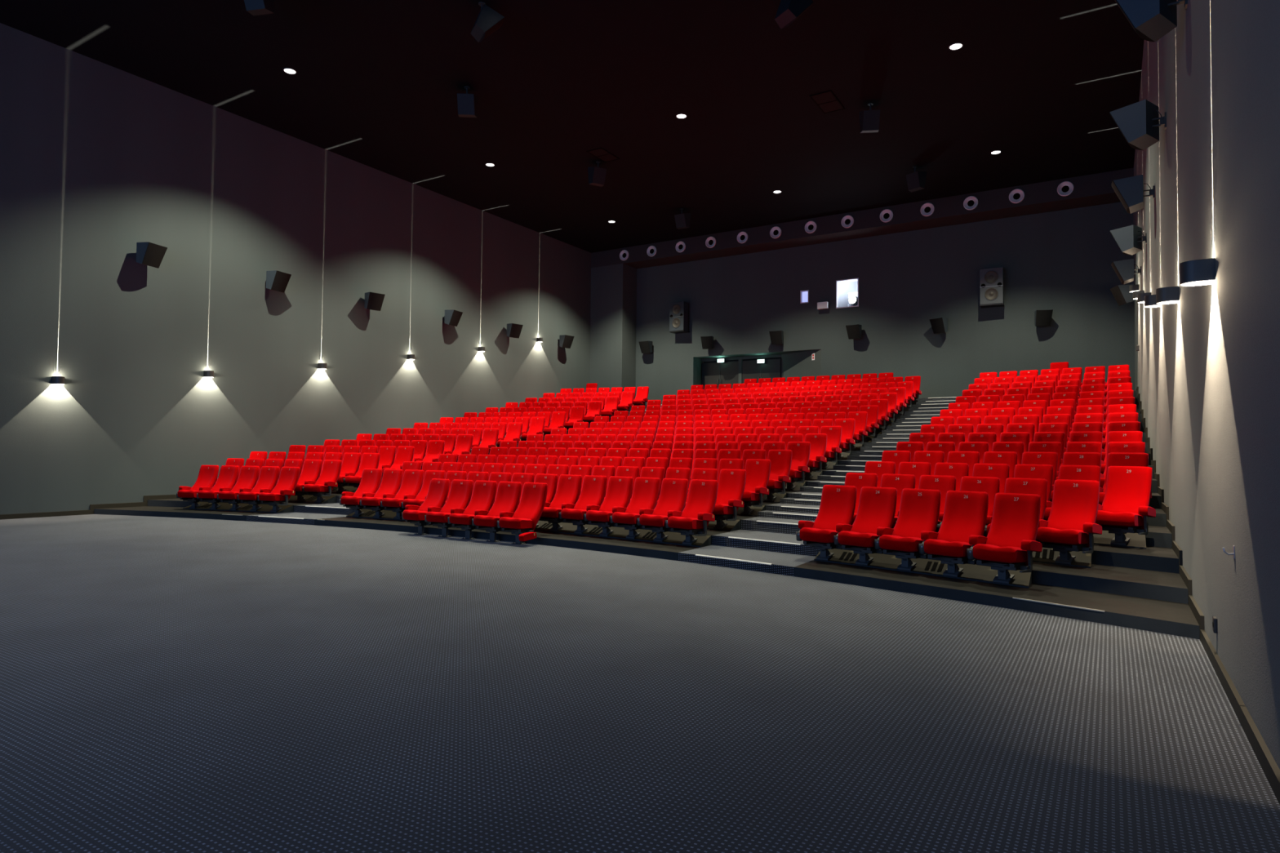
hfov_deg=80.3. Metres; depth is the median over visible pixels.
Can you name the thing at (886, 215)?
air diffuser
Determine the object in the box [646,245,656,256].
air diffuser
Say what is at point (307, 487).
seat cushion
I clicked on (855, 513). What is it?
seat cushion
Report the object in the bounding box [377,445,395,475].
chair
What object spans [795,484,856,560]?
chair
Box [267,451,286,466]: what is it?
chair
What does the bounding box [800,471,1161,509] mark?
tier
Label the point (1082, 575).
tier
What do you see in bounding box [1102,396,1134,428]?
chair
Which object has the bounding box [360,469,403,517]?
chair
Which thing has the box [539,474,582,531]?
chair
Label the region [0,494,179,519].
baseboard
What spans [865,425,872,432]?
seat cushion
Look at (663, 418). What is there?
chair
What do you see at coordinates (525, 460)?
chair
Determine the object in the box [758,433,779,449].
chair
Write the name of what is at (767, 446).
chair
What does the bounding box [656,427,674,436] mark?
chair
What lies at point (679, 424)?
chair
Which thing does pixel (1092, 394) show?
chair
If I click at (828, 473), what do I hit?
tier
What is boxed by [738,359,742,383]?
trim
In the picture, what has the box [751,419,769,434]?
chair
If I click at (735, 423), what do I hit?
chair
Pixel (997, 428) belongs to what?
chair
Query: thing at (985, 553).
seat cushion
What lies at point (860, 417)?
chair
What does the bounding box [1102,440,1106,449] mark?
seat cushion
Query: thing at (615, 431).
chair
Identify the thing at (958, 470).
chair
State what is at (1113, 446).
chair
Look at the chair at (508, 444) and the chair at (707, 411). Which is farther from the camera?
the chair at (707, 411)
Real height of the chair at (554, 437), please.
0.970 m
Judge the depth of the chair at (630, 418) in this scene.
22.71 m
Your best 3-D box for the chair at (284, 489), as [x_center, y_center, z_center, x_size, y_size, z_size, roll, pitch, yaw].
[-7.881,1.371,16.566,0.664,0.970,0.704,0,-2,20]
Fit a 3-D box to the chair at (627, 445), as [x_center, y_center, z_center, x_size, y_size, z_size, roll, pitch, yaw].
[-0.610,0.827,17.801,0.609,0.970,0.704,0,-2,31]
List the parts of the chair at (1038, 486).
armrest, backrest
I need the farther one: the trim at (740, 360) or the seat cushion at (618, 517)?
the trim at (740, 360)
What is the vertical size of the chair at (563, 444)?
0.970 m
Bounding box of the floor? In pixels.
[0,514,1279,852]
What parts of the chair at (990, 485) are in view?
armrest, backrest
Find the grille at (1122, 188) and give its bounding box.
[1111,180,1130,213]
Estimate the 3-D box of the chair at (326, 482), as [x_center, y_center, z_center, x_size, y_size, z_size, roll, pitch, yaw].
[-7.315,1.258,17.484,0.664,0.970,0.704,0,-2,20]
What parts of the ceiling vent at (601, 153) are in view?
panel, panel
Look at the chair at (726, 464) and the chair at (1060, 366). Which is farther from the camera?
the chair at (1060, 366)
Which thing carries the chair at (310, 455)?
on the tier at (1135, 554)
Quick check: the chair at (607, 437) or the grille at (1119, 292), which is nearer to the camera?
the chair at (607, 437)
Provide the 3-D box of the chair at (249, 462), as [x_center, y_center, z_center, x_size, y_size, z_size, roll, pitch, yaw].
[-9.509,1.257,18.202,0.609,0.970,0.704,0,-2,16]
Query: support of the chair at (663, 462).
on the tier at (1135, 554)
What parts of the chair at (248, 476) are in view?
armrest, seat frame, foot plate, backrest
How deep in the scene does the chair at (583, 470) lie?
14.72 m
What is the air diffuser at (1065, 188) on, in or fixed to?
attached to the ventilation duct
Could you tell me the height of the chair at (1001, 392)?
0.970 m
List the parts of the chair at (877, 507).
armrest, seat frame, leg, foot plate, backrest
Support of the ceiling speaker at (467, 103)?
hanging from the ceiling
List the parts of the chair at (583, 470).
backrest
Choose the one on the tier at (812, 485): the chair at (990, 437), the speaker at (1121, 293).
the chair at (990, 437)
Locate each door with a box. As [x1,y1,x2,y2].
[702,360,738,389]
[742,358,780,383]
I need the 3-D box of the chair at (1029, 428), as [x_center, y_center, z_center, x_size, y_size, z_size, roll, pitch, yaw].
[7.136,0.414,14.461,0.609,0.970,0.704,-1,-2,44]
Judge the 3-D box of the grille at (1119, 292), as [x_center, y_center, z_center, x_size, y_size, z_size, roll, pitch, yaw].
[13.247,-3.619,21.020,0.268,0.498,0.485,0,-2,10]
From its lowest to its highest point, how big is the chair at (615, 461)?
0.970 m
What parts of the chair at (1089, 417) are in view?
backrest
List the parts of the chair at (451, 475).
backrest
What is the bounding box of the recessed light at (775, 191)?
[773,190,782,193]
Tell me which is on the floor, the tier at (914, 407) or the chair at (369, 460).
the tier at (914, 407)
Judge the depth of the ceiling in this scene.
18.18 m
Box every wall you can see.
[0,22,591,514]
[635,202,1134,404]
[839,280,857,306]
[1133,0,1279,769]
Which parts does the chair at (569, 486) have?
armrest, seat frame, leg, foot plate, backrest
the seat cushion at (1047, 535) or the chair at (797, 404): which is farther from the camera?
the chair at (797, 404)
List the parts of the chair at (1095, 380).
backrest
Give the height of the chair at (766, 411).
0.970 m
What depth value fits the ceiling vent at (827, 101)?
18.71 m
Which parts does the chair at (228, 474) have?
armrest, seat frame, foot plate, backrest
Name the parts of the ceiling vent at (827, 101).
panel, panel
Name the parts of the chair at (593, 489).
armrest, seat frame, leg, foot plate, backrest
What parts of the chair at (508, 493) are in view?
armrest, seat frame, leg, backrest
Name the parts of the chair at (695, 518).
armrest, seat frame, leg, foot plate, backrest, arm post, armrest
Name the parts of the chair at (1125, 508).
armrest, leg, foot plate, seat frame, backrest, arm post, armrest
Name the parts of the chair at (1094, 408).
backrest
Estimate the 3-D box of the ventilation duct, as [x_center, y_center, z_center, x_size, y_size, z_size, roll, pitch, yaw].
[6.647,-7.364,28.557,20.010,0.671,1.117,-1,-2,32]
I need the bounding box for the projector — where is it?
[847,292,857,306]
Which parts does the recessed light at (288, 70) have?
lamp glass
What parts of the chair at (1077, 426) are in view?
backrest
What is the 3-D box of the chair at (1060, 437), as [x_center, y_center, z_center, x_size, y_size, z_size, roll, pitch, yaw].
[6.971,0.570,13.146,0.704,0.970,0.609,2,-2,-44]
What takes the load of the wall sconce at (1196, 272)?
attached to the wall at (1207, 362)
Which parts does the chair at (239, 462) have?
backrest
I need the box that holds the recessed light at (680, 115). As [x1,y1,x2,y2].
[675,113,687,118]
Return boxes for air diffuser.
[619,249,628,260]
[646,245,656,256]
[675,240,685,252]
[705,236,715,248]
[737,231,747,243]
[769,226,781,238]
[804,220,817,233]
[840,214,853,227]
[879,208,893,222]
[920,202,934,216]
[963,195,977,209]
[1008,188,1024,203]
[1057,181,1073,195]
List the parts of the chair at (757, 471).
leg, foot plate, seat frame, arm post, armrest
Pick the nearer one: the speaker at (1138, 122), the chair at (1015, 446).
the speaker at (1138, 122)
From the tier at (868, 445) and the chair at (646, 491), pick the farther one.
the tier at (868, 445)
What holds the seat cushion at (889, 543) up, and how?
on the chair at (919, 508)
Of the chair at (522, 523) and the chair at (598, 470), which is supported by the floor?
the chair at (522, 523)
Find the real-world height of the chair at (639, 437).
0.970 m
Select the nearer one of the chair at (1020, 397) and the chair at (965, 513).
the chair at (965, 513)
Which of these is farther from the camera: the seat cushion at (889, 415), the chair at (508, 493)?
the seat cushion at (889, 415)
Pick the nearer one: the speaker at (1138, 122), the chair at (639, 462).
the speaker at (1138, 122)
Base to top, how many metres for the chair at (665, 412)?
0.970 m
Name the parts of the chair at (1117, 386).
backrest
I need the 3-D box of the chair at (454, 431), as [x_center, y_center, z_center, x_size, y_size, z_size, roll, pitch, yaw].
[-5.578,0.529,22.472,0.609,0.970,0.704,0,-2,20]
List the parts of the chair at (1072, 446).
backrest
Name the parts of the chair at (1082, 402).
backrest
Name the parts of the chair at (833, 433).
seat frame, arm post, armrest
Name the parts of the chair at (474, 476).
backrest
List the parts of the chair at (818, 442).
leg, foot plate, seat frame, arm post, armrest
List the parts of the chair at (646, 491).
armrest, seat frame, leg, foot plate, backrest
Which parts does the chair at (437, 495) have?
armrest, seat frame, leg, backrest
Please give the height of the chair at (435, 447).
0.970 m
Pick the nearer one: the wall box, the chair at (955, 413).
the chair at (955, 413)
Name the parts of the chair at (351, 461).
foot plate, seat frame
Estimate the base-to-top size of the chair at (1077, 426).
0.970 m
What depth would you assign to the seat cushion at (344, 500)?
15.39 m
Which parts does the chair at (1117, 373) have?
backrest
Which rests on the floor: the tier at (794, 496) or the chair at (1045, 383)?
the tier at (794, 496)
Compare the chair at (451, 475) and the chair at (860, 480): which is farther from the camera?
the chair at (451, 475)
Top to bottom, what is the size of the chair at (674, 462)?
0.970 m
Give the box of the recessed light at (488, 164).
[484,162,494,166]
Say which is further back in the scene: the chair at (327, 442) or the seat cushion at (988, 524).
the chair at (327, 442)
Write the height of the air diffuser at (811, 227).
0.460 m
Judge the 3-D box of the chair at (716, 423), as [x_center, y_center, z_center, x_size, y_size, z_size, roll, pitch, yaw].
[1.987,0.318,19.891,0.609,0.970,0.704,-1,-2,33]
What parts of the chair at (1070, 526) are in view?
armrest, leg, foot plate, seat frame, backrest, arm post, armrest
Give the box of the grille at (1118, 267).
[1111,262,1124,284]
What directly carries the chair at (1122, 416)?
on the tier at (843, 464)
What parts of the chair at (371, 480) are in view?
armrest, seat frame, foot plate, backrest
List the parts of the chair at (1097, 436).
backrest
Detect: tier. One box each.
[93,502,1199,639]
[147,494,1187,604]
[331,485,1178,573]
[379,478,1172,548]
[542,435,1148,453]
[566,427,1146,442]
[608,413,1142,426]
[628,397,1138,415]
[628,405,1140,418]
[644,390,1137,409]
[780,481,1166,526]
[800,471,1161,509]
[817,460,1157,493]
[833,451,1154,478]
[847,443,1151,465]
[881,420,1143,434]
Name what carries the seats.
on the tier at (812, 485)
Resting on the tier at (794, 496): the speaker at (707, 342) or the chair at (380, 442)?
the chair at (380, 442)
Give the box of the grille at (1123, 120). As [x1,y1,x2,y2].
[1109,111,1142,150]
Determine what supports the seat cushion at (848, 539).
on the chair at (877, 507)
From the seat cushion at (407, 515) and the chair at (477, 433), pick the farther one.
the chair at (477, 433)
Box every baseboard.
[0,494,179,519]
[1135,386,1279,804]
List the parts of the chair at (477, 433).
backrest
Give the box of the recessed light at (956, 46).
[948,42,963,50]
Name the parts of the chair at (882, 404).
arm post, armrest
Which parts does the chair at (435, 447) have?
armrest, backrest, armrest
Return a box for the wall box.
[817,301,828,309]
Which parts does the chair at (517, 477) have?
backrest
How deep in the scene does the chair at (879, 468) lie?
12.15 m
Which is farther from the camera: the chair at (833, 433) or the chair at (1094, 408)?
the chair at (833, 433)
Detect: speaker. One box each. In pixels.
[136,241,167,268]
[244,0,275,15]
[266,270,291,293]
[364,292,385,311]
[444,309,462,326]
[457,85,478,117]
[470,1,504,42]
[506,323,523,337]
[559,334,573,348]
[587,160,606,186]
[638,340,652,353]
[669,301,689,333]
[674,208,690,229]
[700,336,713,349]
[768,330,783,344]
[774,0,813,28]
[845,324,862,339]
[859,102,879,133]
[906,165,926,192]
[929,317,947,333]
[979,266,1004,307]
[1034,309,1053,326]
[1109,98,1166,150]
[1110,224,1146,255]
[1110,284,1133,306]
[1111,174,1154,213]
[1111,258,1141,284]
[1114,0,1187,41]
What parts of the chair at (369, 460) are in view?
armrest, seat frame, backrest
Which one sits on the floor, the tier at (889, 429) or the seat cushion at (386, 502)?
the tier at (889, 429)
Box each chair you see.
[176,465,218,508]
[196,465,239,509]
[215,457,244,482]
[217,466,259,510]
[236,458,263,480]
[237,466,279,511]
[248,451,267,466]
[256,458,283,483]
[257,466,299,511]
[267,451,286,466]
[276,458,302,483]
[286,444,306,457]
[286,452,305,466]
[294,459,322,502]
[299,452,324,476]
[302,445,324,468]
[302,459,342,502]
[319,452,342,476]
[321,445,342,466]
[323,440,340,456]
[336,453,360,493]
[339,468,382,516]
[341,440,357,453]
[342,445,359,461]
[343,453,379,489]
[357,445,377,471]
[358,440,374,453]
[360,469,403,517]
[373,434,388,445]
[375,440,392,453]
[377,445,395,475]
[380,469,423,519]
[382,446,414,475]
[389,434,405,446]
[392,440,409,462]
[401,461,421,481]
[401,470,444,508]
[401,478,449,535]
[406,434,422,446]
[410,440,426,461]
[414,440,444,469]
[421,462,441,484]
[422,434,439,456]
[424,479,473,537]
[425,471,466,506]
[438,453,457,471]
[440,434,456,453]
[441,462,462,479]
[444,434,473,462]
[446,471,488,500]
[447,480,497,539]
[450,428,466,448]
[455,428,482,448]
[457,454,476,471]
[462,462,482,479]
[470,428,498,454]
[470,471,511,500]
[471,446,488,462]
[471,481,521,542]
[476,454,496,470]
[482,462,503,480]
[489,447,507,462]
[493,472,534,502]
[496,422,522,447]
[496,454,515,472]
[497,482,547,544]
[499,440,517,454]
[503,463,524,481]
[508,447,527,463]
[516,455,536,473]
[517,440,535,455]
[517,473,557,527]
[524,463,546,482]
[526,434,543,447]
[527,447,546,464]
[536,440,554,455]
[537,455,557,474]
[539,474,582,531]
[543,434,560,447]
[546,447,565,464]
[546,464,568,488]
[551,427,566,440]
[554,465,591,496]
[555,440,573,455]
[557,455,578,474]
[559,475,607,533]
[561,434,578,448]
[566,448,586,465]
[567,427,584,440]
[573,422,588,434]
[573,440,591,456]
[578,456,599,475]
[578,465,615,497]
[579,434,597,448]
[583,475,633,536]
[585,427,601,440]
[586,382,597,388]
[586,448,606,465]
[589,422,605,434]
[592,440,611,456]
[594,416,608,427]
[598,434,615,448]
[600,456,622,475]
[602,427,619,441]
[604,466,639,498]
[606,422,622,434]
[607,448,627,466]
[609,477,660,538]
[610,416,625,427]
[612,441,631,457]
[616,434,635,448]
[620,427,637,441]
[622,457,644,477]
[623,421,639,434]
[626,415,642,428]
[627,448,648,466]
[629,466,664,502]
[631,441,651,457]
[635,434,653,448]
[636,478,688,542]
[638,427,655,441]
[640,421,657,434]
[643,415,658,431]
[644,410,660,425]
[645,457,668,478]
[649,448,671,467]
[652,441,672,457]
[654,415,675,438]
[654,421,675,439]
[654,434,673,448]
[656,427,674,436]
[656,467,690,504]
[661,409,676,415]
[665,479,718,544]
[668,441,693,466]
[668,457,692,474]
[670,434,693,458]
[671,427,693,451]
[671,448,693,462]
[673,421,693,441]
[674,409,693,430]
[674,414,693,434]
[684,468,717,507]
[687,457,717,493]
[689,448,716,479]
[692,441,715,466]
[693,408,710,425]
[693,414,711,428]
[693,420,711,435]
[693,426,712,448]
[693,434,714,455]
[710,408,727,421]
[711,414,728,427]
[712,420,730,434]
[712,468,746,528]
[714,426,733,441]
[715,434,735,449]
[716,441,737,458]
[716,448,741,471]
[717,458,743,481]
[725,403,741,414]
[728,408,744,420]
[729,413,746,426]
[731,420,750,434]
[733,426,753,441]
[737,434,757,449]
[739,441,761,458]
[740,458,770,515]
[742,403,758,413]
[742,449,766,469]
[745,408,762,420]
[748,413,765,426]
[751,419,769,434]
[754,426,774,441]
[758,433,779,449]
[759,402,775,413]
[762,441,785,459]
[763,408,780,419]
[764,449,791,501]
[767,413,785,426]
[771,419,790,433]
[776,401,793,413]
[776,426,795,441]
[781,433,803,449]
[782,407,799,419]
[785,441,810,489]
[786,413,804,426]
[791,419,811,433]
[794,401,811,413]
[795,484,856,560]
[797,426,818,441]
[800,406,817,419]
[804,433,826,479]
[806,395,822,407]
[806,412,825,426]
[812,400,829,412]
[812,418,832,433]
[819,406,837,418]
[820,426,841,468]
[823,394,840,406]
[826,412,845,426]
[831,400,848,412]
[833,486,897,565]
[834,418,855,459]
[839,405,857,418]
[841,394,858,405]
[844,472,877,525]
[847,411,867,449]
[850,400,868,411]
[859,404,879,441]
[860,393,877,405]
[864,461,895,487]
[870,399,888,434]
[874,488,941,570]
[879,392,897,426]
[880,473,915,528]
[881,450,911,474]
[895,475,955,532]
[896,441,923,462]
[897,462,930,488]
[909,432,935,450]
[913,450,944,475]
[918,490,988,577]
[920,424,945,441]
[926,441,955,462]
[930,416,954,432]
[933,462,968,490]
[937,432,964,451]
[937,475,999,533]
[939,408,962,424]
[946,451,979,476]
[947,402,969,416]
[947,424,973,441]
[955,395,976,408]
[956,416,981,432]
[958,441,988,463]
[961,389,982,402]
[964,408,987,423]
[966,493,1042,583]
[968,383,987,395]
[968,432,996,451]
[972,401,994,415]
[972,463,1008,493]
[976,423,1003,441]
[978,395,999,408]
[982,451,1017,477]
[983,415,1009,432]
[983,477,1047,537]
[984,388,1004,401]
[989,382,1008,395]
[991,407,1014,423]
[991,441,1023,464]
[996,400,1020,415]
[1000,431,1029,452]
[1002,394,1024,407]
[1006,422,1035,442]
[1007,386,1028,400]
[1011,381,1031,394]
[1012,414,1039,432]
[1013,464,1053,501]
[1017,406,1043,423]
[1021,452,1057,484]
[1022,400,1046,415]
[1026,393,1049,408]
[1027,441,1062,471]
[1031,386,1053,402]
[1033,431,1065,459]
[1034,380,1055,396]
[1035,479,1102,564]
[1038,422,1067,448]
[1042,413,1070,437]
[1043,465,1100,520]
[1046,405,1072,427]
[1049,361,1068,379]
[1049,399,1075,419]
[1049,452,1101,502]
[1052,378,1079,399]
[1053,391,1076,411]
[1055,385,1078,403]
[1055,441,1102,479]
[1060,431,1102,465]
[1063,422,1102,453]
[1066,413,1103,447]
[1068,404,1103,437]
[1071,397,1104,427]
[1073,391,1104,419]
[1075,383,1104,411]
[1076,377,1104,403]
[1095,466,1155,545]
[1098,452,1151,505]
[1099,441,1145,488]
[1100,431,1142,474]
[1101,421,1140,461]
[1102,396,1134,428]
[1102,404,1136,438]
[1102,412,1137,449]
[1103,382,1132,412]
[1103,389,1133,419]
[1104,370,1129,395]
[1104,376,1131,403]
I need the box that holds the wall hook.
[1222,545,1235,559]
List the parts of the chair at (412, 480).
armrest, seat frame, foot plate, leg, backrest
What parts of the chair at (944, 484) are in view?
backrest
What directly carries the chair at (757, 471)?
on the tier at (1135, 554)
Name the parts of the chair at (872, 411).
armrest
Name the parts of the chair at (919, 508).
armrest, seat frame, leg, foot plate, backrest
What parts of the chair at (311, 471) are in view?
leg, foot plate, seat frame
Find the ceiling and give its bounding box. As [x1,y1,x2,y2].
[0,0,1143,253]
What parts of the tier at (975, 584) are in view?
edge trim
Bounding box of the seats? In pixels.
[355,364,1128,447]
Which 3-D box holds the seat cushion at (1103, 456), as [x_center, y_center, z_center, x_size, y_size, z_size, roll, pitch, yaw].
[8.214,0.538,13.086,0.327,0.187,0.456,2,-2,-43]
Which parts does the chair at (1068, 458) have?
backrest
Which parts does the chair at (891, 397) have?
armrest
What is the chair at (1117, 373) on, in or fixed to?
on the tier at (919, 414)
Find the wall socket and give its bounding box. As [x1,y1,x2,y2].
[1212,616,1217,633]
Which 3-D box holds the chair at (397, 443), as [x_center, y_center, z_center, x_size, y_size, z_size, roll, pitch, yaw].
[-6.705,0.851,20.640,0.609,0.970,0.704,0,-2,19]
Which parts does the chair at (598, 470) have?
backrest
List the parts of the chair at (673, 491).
armrest, seat frame, leg, foot plate, backrest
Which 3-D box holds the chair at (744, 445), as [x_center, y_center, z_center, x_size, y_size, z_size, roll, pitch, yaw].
[2.158,0.798,15.955,0.609,0.970,0.704,-1,-2,37]
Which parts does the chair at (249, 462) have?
backrest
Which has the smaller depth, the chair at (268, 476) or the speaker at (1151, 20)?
the speaker at (1151, 20)
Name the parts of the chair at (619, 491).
armrest, seat frame, leg, foot plate, backrest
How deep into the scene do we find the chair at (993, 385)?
20.89 m
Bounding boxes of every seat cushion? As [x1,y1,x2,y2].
[177,489,199,497]
[197,490,219,498]
[217,491,239,499]
[238,492,259,500]
[258,492,284,501]
[294,484,304,491]
[303,484,328,492]
[337,475,345,483]
[340,496,362,505]
[345,475,361,483]
[360,497,382,506]
[382,467,400,474]
[382,497,404,506]
[402,510,427,520]
[403,498,424,507]
[415,460,431,467]
[426,511,450,522]
[448,513,475,524]
[473,515,500,526]
[497,440,511,445]
[498,516,533,528]
[540,506,562,517]
[560,508,587,519]
[586,510,613,521]
[612,511,640,524]
[639,514,668,526]
[667,516,703,529]
[712,503,733,515]
[741,490,759,501]
[766,479,782,488]
[788,469,801,478]
[800,527,838,542]
[807,458,819,467]
[824,449,834,457]
[837,531,879,546]
[839,440,848,448]
[851,512,857,524]
[853,432,861,440]
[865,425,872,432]
[876,417,883,425]
[879,534,923,551]
[886,410,892,417]
[891,515,897,528]
[924,538,972,557]
[973,543,1026,563]
[986,523,991,534]
[1035,527,1088,544]
[1043,507,1051,520]
[1049,490,1053,502]
[1095,510,1142,526]
[1098,492,1105,505]
[1099,478,1105,488]
[1100,464,1106,474]
[1101,452,1106,461]
[1102,422,1106,428]
[1102,431,1106,438]
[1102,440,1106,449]
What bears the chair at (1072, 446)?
on the tier at (794, 496)
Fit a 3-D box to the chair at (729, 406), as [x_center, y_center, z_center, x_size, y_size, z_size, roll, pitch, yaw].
[2.712,-0.238,23.175,0.609,0.970,0.704,0,-2,31]
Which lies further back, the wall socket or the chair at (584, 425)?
the chair at (584, 425)
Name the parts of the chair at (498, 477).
backrest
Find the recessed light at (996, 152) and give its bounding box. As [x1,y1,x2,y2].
[990,150,1001,154]
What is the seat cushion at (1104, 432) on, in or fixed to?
on the chair at (1119, 408)
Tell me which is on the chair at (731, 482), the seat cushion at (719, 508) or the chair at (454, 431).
the seat cushion at (719, 508)
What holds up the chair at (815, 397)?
on the tier at (889, 429)
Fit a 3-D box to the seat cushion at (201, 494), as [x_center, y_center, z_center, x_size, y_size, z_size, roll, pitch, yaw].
[-9.563,1.519,16.917,0.456,0.187,0.327,0,-2,17]
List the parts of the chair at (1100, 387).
backrest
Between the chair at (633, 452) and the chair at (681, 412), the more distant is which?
the chair at (681, 412)
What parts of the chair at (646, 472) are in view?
backrest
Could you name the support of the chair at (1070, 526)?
on the tier at (1082, 575)
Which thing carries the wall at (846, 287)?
attached to the wall at (1060, 261)
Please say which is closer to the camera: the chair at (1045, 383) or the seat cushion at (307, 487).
the seat cushion at (307, 487)
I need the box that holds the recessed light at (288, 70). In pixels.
[282,67,297,74]
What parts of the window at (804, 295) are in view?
pane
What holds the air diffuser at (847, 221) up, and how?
attached to the ventilation duct
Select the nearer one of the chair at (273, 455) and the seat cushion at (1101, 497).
the seat cushion at (1101, 497)
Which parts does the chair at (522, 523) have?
armrest, seat frame, leg, armrest, backrest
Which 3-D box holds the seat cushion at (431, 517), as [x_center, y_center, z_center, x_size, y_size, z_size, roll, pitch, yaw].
[-3.476,1.586,13.272,0.456,0.187,0.327,-1,-2,32]
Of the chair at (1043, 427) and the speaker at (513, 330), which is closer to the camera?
the chair at (1043, 427)
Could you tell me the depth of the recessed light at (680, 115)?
19.62 m
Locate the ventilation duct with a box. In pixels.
[591,167,1133,268]
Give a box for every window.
[800,289,808,303]
[835,277,858,308]
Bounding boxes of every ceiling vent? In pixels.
[586,147,619,162]
[808,89,844,113]
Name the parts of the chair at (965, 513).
armrest, seat frame, leg, foot plate, backrest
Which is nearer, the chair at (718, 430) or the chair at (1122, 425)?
the chair at (1122, 425)
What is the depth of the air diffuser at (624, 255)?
32.41 m
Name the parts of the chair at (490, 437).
backrest, armrest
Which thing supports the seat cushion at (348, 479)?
on the chair at (369, 460)
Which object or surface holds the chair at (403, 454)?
on the tier at (1157, 536)
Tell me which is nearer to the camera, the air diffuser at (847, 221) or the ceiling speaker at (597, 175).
the ceiling speaker at (597, 175)
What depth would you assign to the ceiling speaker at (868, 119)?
18.73 m
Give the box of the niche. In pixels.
[696,349,821,385]
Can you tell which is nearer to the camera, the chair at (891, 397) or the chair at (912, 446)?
the chair at (912, 446)
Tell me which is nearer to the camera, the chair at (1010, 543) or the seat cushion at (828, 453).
the chair at (1010, 543)
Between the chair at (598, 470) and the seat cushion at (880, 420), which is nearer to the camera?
the chair at (598, 470)
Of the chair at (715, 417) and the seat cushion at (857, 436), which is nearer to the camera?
the seat cushion at (857, 436)
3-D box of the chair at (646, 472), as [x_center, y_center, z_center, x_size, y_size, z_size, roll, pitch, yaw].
[0.030,1.213,13.575,0.609,0.970,0.704,-1,-2,36]
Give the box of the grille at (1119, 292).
[1110,285,1126,305]
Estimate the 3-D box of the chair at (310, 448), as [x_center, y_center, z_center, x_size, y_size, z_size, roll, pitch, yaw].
[-8.901,0.986,20.249,0.609,0.970,0.704,0,-2,16]
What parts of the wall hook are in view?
hook arm, hook plate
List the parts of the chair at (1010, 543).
armrest, leg, seat frame, foot plate, backrest, arm post, armrest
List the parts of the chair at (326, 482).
armrest, seat frame, foot plate, arm post, backrest, armrest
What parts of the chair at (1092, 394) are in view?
backrest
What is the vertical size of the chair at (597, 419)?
0.970 m
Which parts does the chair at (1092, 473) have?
armrest, backrest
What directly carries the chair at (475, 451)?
on the tier at (1157, 536)
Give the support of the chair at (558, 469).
on the tier at (1082, 575)
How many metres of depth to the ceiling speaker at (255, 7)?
13.88 m
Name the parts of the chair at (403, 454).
armrest, backrest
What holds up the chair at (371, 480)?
on the tier at (975, 584)
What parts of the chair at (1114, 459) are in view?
backrest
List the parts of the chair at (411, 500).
armrest, backrest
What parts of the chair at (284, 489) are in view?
armrest, seat frame, foot plate, arm post, backrest, armrest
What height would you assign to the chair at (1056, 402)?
0.970 m
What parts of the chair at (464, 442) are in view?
armrest, backrest, armrest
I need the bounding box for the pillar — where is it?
[589,263,636,399]
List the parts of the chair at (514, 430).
backrest, armrest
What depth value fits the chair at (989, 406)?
18.18 m
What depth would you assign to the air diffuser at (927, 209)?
25.91 m
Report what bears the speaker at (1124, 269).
attached to the wall at (1207, 362)
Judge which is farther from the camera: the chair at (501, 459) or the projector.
the projector
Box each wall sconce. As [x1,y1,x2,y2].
[51,376,64,384]
[203,370,213,377]
[318,363,326,369]
[407,354,414,359]
[478,346,484,351]
[536,337,542,342]
[1128,284,1138,292]
[1133,290,1143,299]
[1137,292,1151,303]
[1144,294,1160,307]
[1155,285,1179,304]
[1178,257,1215,286]
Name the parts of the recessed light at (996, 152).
lamp glass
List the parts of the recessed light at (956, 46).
lamp glass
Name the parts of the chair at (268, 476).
armrest, seat frame, leg, foot plate, backrest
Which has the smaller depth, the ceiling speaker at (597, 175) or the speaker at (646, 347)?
the ceiling speaker at (597, 175)
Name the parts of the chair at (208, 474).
armrest, seat frame, foot plate, backrest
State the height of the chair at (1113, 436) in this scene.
0.970 m
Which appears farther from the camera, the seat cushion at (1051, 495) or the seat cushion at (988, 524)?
the seat cushion at (1051, 495)
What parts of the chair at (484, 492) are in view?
armrest, seat frame, leg, backrest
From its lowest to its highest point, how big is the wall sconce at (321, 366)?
0.160 m
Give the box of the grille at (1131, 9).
[1114,0,1154,41]
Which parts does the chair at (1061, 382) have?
backrest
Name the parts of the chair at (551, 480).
backrest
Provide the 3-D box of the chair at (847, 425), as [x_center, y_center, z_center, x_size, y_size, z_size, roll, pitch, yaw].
[4.731,0.286,17.950,0.664,0.970,0.704,-1,-2,38]
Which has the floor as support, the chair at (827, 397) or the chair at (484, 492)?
the chair at (484, 492)
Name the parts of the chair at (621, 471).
backrest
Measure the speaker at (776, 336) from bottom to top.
0.530 m
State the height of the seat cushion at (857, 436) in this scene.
0.187 m
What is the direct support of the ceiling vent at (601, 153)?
in the ceiling
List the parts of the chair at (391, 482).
armrest, seat frame, leg, foot plate, backrest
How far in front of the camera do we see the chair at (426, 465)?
16.65 m
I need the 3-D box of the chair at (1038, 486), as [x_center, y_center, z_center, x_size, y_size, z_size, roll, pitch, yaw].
[4.661,1.133,9.432,0.704,0.970,0.609,2,-2,-42]
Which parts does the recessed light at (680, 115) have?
lamp glass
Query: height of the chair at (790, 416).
0.970 m
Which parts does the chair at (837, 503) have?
armrest, seat frame, leg, foot plate, backrest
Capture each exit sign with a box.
[717,358,724,363]
[756,359,765,364]
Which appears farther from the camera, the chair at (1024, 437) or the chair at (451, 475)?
the chair at (451, 475)
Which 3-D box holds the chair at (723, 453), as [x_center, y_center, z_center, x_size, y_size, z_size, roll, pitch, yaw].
[1.609,0.935,15.070,0.609,0.970,0.704,-1,-2,37]
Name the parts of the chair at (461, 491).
armrest, seat frame, leg, backrest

